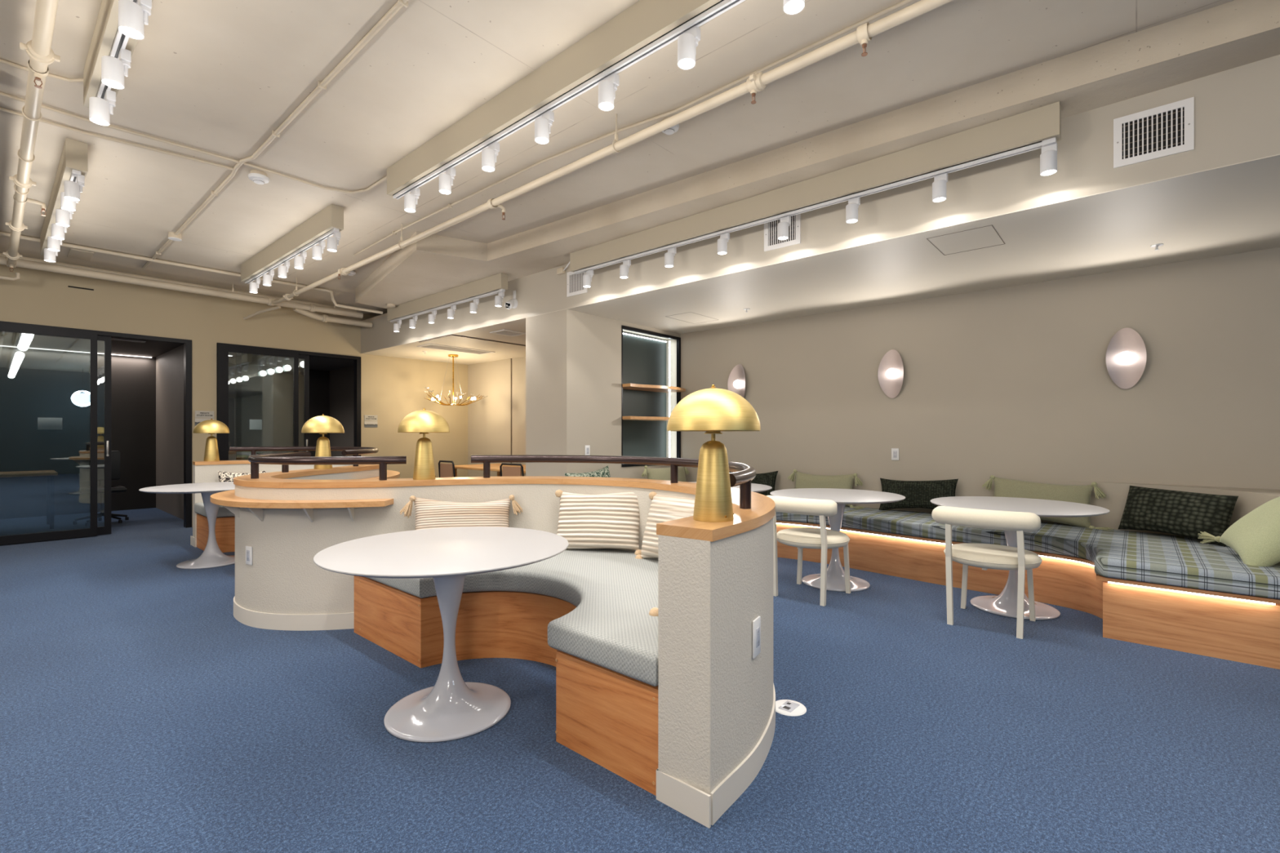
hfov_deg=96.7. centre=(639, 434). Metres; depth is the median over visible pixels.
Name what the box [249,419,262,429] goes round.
switch plate
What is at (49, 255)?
spotlight
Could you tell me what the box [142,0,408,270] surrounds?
conduit
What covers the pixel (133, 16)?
spotlight
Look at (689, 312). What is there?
ceiling hatch
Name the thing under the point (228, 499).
countertop
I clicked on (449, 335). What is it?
trim
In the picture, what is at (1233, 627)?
bench
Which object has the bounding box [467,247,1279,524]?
wall
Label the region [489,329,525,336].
ceiling vent
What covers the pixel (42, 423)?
switch plate
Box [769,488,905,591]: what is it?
table
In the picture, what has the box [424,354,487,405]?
chandelier
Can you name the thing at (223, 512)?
seat cushion
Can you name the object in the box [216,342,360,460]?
door
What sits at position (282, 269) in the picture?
spotlight
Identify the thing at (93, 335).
door
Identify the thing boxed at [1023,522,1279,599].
seat cushion
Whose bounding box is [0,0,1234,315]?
ceiling
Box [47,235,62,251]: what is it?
spotlight
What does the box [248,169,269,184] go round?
smoke detector
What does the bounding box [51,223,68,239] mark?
spotlight
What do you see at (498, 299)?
spotlight
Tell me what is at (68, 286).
wall slot
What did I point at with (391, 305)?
junction box
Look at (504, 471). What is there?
dining chair
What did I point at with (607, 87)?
spotlight
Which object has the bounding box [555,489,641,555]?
throw pillow
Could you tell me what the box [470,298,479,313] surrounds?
spotlight
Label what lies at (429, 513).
throw pillow
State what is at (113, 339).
ceiling vent
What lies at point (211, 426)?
table lamp
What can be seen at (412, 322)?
spotlight
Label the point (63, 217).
spotlight
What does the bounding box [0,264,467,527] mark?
wall
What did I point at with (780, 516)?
seat cushion
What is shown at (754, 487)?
table
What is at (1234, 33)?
ceiling beam
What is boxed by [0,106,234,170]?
conduit
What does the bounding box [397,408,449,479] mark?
table lamp
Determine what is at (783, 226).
spotlight
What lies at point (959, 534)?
seat cushion
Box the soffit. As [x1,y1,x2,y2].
[360,54,1279,353]
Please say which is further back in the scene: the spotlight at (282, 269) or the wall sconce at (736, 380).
the wall sconce at (736, 380)
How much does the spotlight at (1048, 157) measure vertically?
0.166 m
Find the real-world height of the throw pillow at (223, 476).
0.330 m
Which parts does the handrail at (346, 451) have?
rail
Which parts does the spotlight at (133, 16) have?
stem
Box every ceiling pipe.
[0,231,382,314]
[0,253,356,311]
[0,256,363,318]
[0,272,20,280]
[2,0,60,264]
[243,306,280,319]
[271,0,953,304]
[293,308,372,328]
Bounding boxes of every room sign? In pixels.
[195,410,213,426]
[364,414,377,427]
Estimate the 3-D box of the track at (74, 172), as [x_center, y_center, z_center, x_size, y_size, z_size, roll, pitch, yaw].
[-4.817,-1.756,4.722,2.772,0.027,0.042,0,0,41]
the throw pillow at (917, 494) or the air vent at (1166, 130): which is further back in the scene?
the throw pillow at (917, 494)
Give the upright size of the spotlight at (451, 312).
0.166 m
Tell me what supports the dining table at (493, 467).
on the floor
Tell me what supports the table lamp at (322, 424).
on the wall at (717, 701)
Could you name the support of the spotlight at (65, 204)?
attached to the track at (74, 172)
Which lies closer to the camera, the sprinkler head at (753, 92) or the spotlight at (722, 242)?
the sprinkler head at (753, 92)
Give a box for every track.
[60,168,80,210]
[96,0,137,99]
[244,227,339,284]
[390,288,505,322]
[392,0,745,199]
[573,137,1056,274]
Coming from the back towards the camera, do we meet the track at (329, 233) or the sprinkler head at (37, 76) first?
the track at (329, 233)
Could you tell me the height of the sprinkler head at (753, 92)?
0.128 m
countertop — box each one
[210,489,393,522]
[363,470,399,479]
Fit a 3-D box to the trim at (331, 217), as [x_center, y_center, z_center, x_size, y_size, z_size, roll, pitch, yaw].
[-3.587,-1.865,5.745,2.640,0.190,0.100,0,0,41]
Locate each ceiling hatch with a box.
[666,311,718,324]
[926,224,1004,255]
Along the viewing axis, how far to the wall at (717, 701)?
2.22 m
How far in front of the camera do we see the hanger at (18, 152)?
3.63 m
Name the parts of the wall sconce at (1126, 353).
globe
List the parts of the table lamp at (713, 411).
lamp shade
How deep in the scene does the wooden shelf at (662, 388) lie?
6.88 m
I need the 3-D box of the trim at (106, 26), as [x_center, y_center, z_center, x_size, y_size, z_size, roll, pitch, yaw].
[0.151,-1.865,0.386,8.280,0.190,0.104,0,0,41]
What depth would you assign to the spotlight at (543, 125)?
3.05 m
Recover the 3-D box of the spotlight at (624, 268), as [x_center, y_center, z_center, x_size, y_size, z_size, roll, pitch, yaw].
[-0.139,-1.504,5.164,0.077,0.166,0.098,0,0,41]
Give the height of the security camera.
0.230 m
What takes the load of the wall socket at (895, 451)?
attached to the wall at (1013, 382)
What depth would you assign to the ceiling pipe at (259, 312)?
7.92 m
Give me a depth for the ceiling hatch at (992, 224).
3.81 m
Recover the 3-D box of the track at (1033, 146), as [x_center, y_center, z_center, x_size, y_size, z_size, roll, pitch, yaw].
[0.809,-1.591,4.348,3.842,0.027,0.042,0,0,41]
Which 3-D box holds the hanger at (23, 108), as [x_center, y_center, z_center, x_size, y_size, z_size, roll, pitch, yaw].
[-3.376,-1.851,3.158,0.016,0.218,0.077,0,0,41]
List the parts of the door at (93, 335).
handle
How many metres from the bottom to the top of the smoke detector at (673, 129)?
0.074 m
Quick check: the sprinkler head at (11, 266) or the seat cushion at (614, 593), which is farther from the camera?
the sprinkler head at (11, 266)
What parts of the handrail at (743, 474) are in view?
post, rail, post, post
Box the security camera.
[504,290,517,309]
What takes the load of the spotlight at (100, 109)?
attached to the track at (121, 40)
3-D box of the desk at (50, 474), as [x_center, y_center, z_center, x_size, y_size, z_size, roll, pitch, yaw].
[-8.403,0.870,7.101,0.700,0.740,1.550,0,0,41]
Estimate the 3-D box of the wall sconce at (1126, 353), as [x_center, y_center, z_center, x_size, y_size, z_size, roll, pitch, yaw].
[3.835,-0.602,4.490,0.244,0.486,0.090,0,0,41]
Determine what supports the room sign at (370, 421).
attached to the wall at (392, 388)
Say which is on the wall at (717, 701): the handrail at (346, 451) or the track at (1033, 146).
the handrail at (346, 451)
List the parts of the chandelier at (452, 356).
stem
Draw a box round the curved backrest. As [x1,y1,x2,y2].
[1069,480,1279,537]
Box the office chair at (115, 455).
[72,450,128,526]
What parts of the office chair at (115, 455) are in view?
backrest, seat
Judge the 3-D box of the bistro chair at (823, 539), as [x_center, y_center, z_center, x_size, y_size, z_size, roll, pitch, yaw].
[1.320,0.856,4.402,0.594,0.768,0.605,0,0,41]
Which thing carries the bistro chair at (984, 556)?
on the floor
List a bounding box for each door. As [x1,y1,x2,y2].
[0,320,191,545]
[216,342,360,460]
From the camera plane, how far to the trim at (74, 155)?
3.94 m
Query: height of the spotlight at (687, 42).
0.166 m
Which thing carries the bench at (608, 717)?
on the floor
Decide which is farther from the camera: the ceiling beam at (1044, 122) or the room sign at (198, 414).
the room sign at (198, 414)
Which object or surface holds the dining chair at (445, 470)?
on the floor
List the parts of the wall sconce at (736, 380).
globe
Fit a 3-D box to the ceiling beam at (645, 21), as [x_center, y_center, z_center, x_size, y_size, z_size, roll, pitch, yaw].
[1.241,-1.865,1.551,8.170,0.190,0.100,0,0,41]
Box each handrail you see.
[229,446,378,466]
[248,451,406,480]
[471,454,755,509]
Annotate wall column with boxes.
[525,309,680,479]
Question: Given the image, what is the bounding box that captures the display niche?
[621,324,680,466]
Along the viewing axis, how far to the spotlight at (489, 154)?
3.38 m
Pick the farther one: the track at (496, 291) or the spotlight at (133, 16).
the track at (496, 291)
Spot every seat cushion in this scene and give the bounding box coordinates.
[194,502,206,516]
[217,505,235,517]
[366,548,657,686]
[776,511,808,523]
[840,506,945,540]
[951,525,1007,546]
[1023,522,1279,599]
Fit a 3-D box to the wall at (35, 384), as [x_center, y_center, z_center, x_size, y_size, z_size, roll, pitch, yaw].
[-8.431,-0.070,9.349,0.100,2.620,6.320,0,0,41]
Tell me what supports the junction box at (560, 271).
attached to the soffit
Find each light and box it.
[0,345,89,353]
[111,354,151,357]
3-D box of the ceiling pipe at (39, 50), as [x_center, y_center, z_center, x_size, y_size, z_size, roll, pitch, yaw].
[-1.873,-1.780,1.847,12.250,0.096,0.130,0,0,41]
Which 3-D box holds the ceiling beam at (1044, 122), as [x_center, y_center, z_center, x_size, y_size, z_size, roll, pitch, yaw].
[0.805,-1.692,4.351,3.890,0.175,0.085,0,0,41]
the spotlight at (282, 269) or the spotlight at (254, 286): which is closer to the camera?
the spotlight at (282, 269)
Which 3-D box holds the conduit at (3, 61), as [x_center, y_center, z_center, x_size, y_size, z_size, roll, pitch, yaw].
[-3.242,-1.945,3.007,0.570,0.026,0.111,0,0,-34]
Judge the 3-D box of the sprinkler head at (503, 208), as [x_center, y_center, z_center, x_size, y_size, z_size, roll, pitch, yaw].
[-1.098,-1.731,4.369,0.044,0.128,0.151,0,0,41]
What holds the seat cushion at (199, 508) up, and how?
on the bench at (224, 526)
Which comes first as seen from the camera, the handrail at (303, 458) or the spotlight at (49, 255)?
the handrail at (303, 458)
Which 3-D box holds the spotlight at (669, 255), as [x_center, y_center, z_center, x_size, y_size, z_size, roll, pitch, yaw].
[0.253,-1.504,4.822,0.077,0.166,0.098,0,0,41]
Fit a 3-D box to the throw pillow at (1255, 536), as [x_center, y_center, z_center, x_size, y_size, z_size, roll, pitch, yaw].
[3.682,0.602,3.364,0.358,0.487,0.746,0,0,27]
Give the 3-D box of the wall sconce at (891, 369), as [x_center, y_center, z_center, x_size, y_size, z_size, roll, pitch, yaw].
[2.500,-0.603,5.655,0.244,0.486,0.090,0,0,41]
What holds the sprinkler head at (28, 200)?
attached to the ceiling pipe at (39, 50)
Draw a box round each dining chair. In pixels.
[438,460,455,477]
[499,462,524,476]
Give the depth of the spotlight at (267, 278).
6.03 m
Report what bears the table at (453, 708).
on the floor
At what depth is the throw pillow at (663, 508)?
3.32 m
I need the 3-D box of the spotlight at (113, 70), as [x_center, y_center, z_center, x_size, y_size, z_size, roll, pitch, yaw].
[-2.381,-1.669,2.585,0.077,0.166,0.098,0,0,41]
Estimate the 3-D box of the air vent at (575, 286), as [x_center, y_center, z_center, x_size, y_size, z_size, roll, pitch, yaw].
[-0.648,-1.560,5.842,0.300,0.255,0.010,0,0,41]
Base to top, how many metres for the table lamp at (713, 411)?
0.482 m
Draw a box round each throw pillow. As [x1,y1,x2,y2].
[217,471,266,482]
[400,494,522,529]
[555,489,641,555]
[564,465,610,477]
[635,491,694,559]
[641,465,688,481]
[648,607,657,616]
[728,471,777,495]
[787,469,863,509]
[879,478,958,510]
[982,475,1112,530]
[1118,485,1238,546]
[1197,496,1279,566]
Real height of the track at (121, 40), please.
0.027 m
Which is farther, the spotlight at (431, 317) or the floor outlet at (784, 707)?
the spotlight at (431, 317)
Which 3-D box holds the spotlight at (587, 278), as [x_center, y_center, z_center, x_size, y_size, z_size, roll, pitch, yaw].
[-0.504,-1.504,5.483,0.077,0.166,0.098,0,0,41]
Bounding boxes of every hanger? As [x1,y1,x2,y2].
[13,183,29,195]
[17,149,35,162]
[22,105,41,120]
[293,277,298,296]
[398,223,404,248]
[612,113,620,152]
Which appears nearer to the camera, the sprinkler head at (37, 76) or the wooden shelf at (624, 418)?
the sprinkler head at (37, 76)
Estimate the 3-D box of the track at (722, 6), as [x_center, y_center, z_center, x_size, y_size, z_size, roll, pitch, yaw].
[1.246,-1.756,1.548,8.122,0.027,0.042,0,0,41]
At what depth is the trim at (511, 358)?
9.82 m
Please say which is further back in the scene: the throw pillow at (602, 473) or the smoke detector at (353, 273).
the smoke detector at (353, 273)
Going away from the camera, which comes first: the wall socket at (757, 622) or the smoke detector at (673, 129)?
the wall socket at (757, 622)
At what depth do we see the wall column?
6.23 m
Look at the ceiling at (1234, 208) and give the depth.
4.20 m
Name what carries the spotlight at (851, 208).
attached to the track at (1033, 146)
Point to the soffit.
(1237, 110)
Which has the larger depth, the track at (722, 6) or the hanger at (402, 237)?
the hanger at (402, 237)
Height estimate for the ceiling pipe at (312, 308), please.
0.120 m
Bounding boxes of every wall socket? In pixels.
[245,546,252,564]
[584,445,590,455]
[752,616,760,658]
[891,448,898,460]
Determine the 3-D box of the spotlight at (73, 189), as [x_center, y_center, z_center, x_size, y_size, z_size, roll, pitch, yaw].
[-3.817,-1.669,3.839,0.077,0.166,0.098,0,0,41]
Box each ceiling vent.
[111,337,146,342]
[417,343,495,354]
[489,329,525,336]
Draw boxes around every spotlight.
[44,248,58,262]
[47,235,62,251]
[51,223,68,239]
[55,208,74,226]
[60,191,80,211]
[63,174,84,200]
[88,88,115,125]
[101,47,131,88]
[118,0,151,39]
[249,277,260,293]
[262,269,274,285]
[277,260,289,278]
[293,251,306,269]
[311,240,325,259]
[327,231,340,252]
[393,320,401,332]
[404,186,420,212]
[408,315,417,328]
[428,310,436,323]
[439,166,455,194]
[447,304,456,318]
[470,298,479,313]
[481,141,499,172]
[494,291,504,306]
[534,110,554,144]
[582,269,593,287]
[598,71,619,111]
[619,259,631,278]
[664,246,676,267]
[677,25,700,69]
[717,231,729,254]
[777,215,791,239]
[783,0,804,14]
[845,196,860,223]
[932,172,947,202]
[1040,142,1057,175]
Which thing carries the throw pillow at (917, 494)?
on the seat cushion at (920, 524)
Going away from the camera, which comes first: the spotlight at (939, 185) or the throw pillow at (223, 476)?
the spotlight at (939, 185)
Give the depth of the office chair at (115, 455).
7.99 m
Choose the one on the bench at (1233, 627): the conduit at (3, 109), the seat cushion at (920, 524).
the seat cushion at (920, 524)
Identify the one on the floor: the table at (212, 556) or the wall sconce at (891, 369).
the table at (212, 556)
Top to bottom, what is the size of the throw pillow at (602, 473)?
0.427 m
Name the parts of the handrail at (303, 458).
post, post, rail, post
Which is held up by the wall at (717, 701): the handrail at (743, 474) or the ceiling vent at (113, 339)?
the handrail at (743, 474)
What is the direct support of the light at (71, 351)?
attached to the wall at (169, 365)
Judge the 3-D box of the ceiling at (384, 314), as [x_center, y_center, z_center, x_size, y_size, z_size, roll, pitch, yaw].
[1.946,-1.820,4.891,15.500,0.040,1.970,0,0,41]
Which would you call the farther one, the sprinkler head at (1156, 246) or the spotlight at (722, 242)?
the spotlight at (722, 242)
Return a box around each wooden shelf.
[622,383,685,392]
[622,416,669,421]
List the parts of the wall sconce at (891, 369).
globe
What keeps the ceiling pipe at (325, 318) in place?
attached to the ceiling pipe at (312, 308)
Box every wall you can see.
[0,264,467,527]
[0,344,329,519]
[155,344,353,519]
[190,459,775,828]
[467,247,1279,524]
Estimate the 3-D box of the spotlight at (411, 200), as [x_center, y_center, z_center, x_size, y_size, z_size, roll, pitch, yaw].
[-1.624,-1.669,4.042,0.077,0.166,0.098,0,0,41]
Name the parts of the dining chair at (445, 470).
panel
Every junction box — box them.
[168,231,182,240]
[386,303,395,307]
[556,261,569,275]
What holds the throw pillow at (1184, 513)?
on the seat cushion at (1135, 556)
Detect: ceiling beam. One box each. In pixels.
[355,0,1279,308]
[386,0,746,198]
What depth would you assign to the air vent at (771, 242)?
4.34 m
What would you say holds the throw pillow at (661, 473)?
on the seat cushion at (780, 516)
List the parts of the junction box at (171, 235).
lid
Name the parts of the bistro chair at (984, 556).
leg, leg, backrest, seat, leg, leg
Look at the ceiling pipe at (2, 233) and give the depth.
6.46 m
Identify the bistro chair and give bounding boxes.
[765,495,850,606]
[931,506,1042,639]
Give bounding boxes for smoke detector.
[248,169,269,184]
[347,270,355,275]
[662,116,679,134]
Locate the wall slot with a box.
[67,285,93,290]
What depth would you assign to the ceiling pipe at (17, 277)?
6.07 m
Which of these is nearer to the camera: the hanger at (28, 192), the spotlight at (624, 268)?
the hanger at (28, 192)
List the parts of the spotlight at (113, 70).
stem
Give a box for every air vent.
[566,271,586,297]
[764,213,800,251]
[1113,96,1194,168]
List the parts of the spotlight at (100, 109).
stem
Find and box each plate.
[37,417,62,429]
[66,248,93,260]
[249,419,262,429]
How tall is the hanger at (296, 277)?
0.234 m
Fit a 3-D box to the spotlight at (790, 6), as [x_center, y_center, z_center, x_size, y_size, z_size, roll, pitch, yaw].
[0.578,-1.669,2.120,0.077,0.166,0.098,0,0,41]
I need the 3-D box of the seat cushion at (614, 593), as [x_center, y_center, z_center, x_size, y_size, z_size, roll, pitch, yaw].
[-0.465,0.809,3.200,2.458,0.118,1.241,0,0,41]
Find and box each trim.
[40,137,88,255]
[83,0,152,107]
[240,204,343,281]
[386,272,507,320]
[418,334,525,346]
[511,358,511,463]
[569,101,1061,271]
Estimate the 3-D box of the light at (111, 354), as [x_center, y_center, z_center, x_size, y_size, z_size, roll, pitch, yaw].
[-8.300,-1.284,9.289,0.132,0.012,0.477,0,0,41]
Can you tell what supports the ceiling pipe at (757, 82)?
hanging from the hanger at (615, 134)
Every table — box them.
[138,481,235,568]
[313,526,568,742]
[453,463,525,477]
[688,481,772,492]
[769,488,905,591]
[930,496,1110,620]
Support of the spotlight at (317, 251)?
attached to the track at (329, 233)
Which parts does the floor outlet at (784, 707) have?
lid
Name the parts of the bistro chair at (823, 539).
leg, leg, backrest, seat, leg, leg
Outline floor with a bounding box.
[0,507,1279,852]
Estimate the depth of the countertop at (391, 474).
5.84 m
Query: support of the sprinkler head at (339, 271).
attached to the ceiling pipe at (757, 82)
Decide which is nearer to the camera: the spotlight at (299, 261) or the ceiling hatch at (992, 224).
the ceiling hatch at (992, 224)
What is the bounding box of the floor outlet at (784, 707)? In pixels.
[775,699,806,716]
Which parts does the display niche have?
panel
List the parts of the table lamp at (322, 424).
lamp shade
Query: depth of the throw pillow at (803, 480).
5.98 m
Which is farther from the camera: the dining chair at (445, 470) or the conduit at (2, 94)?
the dining chair at (445, 470)
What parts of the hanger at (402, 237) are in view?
rod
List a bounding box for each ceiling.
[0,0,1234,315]
[0,332,353,370]
[362,154,1279,364]
[362,313,386,321]
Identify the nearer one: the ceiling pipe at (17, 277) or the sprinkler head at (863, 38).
the sprinkler head at (863, 38)
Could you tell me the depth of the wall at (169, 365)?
9.13 m
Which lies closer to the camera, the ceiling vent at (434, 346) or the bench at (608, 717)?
the bench at (608, 717)
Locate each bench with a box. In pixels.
[196,513,235,552]
[354,575,657,795]
[776,520,1279,669]
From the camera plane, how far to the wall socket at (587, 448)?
6.16 m
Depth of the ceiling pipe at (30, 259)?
7.04 m
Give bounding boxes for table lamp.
[193,418,229,461]
[301,413,344,469]
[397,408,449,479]
[666,384,760,522]
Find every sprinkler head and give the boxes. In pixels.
[6,260,17,271]
[13,194,45,216]
[26,59,48,88]
[337,269,341,279]
[487,198,505,220]
[746,78,756,103]
[856,22,871,56]
[1150,243,1163,250]
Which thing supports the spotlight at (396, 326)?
attached to the track at (496, 291)
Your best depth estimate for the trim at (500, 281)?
6.95 m
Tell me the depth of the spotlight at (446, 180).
3.71 m
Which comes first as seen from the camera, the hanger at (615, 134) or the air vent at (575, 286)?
the hanger at (615, 134)
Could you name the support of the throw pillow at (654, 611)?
on the seat cushion at (614, 593)
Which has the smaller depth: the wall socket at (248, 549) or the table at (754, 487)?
the wall socket at (248, 549)
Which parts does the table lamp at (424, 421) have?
lamp shade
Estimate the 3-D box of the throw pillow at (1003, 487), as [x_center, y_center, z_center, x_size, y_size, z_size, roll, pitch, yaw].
[3.360,0.574,4.789,0.956,0.422,0.191,0,0,41]
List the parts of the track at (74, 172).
rail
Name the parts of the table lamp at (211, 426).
lamp shade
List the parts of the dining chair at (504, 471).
panel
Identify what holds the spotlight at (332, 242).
attached to the track at (329, 233)
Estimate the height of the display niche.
1.640 m
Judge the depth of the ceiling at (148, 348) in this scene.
8.67 m
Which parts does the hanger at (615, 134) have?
rod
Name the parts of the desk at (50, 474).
leg, leg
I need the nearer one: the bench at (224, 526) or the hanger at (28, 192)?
the hanger at (28, 192)
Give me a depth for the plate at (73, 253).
6.16 m
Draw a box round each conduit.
[0,58,83,83]
[0,91,386,194]
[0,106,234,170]
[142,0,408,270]
[354,0,914,256]
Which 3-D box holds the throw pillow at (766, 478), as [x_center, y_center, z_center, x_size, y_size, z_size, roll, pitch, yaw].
[1.291,0.576,6.620,0.662,0.326,0.165,0,0,40]
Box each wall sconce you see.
[727,364,745,398]
[877,349,903,398]
[1106,328,1146,389]
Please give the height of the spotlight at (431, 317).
0.166 m
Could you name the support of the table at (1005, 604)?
on the floor
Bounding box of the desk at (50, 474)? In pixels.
[0,470,57,528]
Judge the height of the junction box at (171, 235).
0.055 m
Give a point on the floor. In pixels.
(138, 714)
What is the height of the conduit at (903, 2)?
0.026 m
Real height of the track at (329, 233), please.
0.027 m

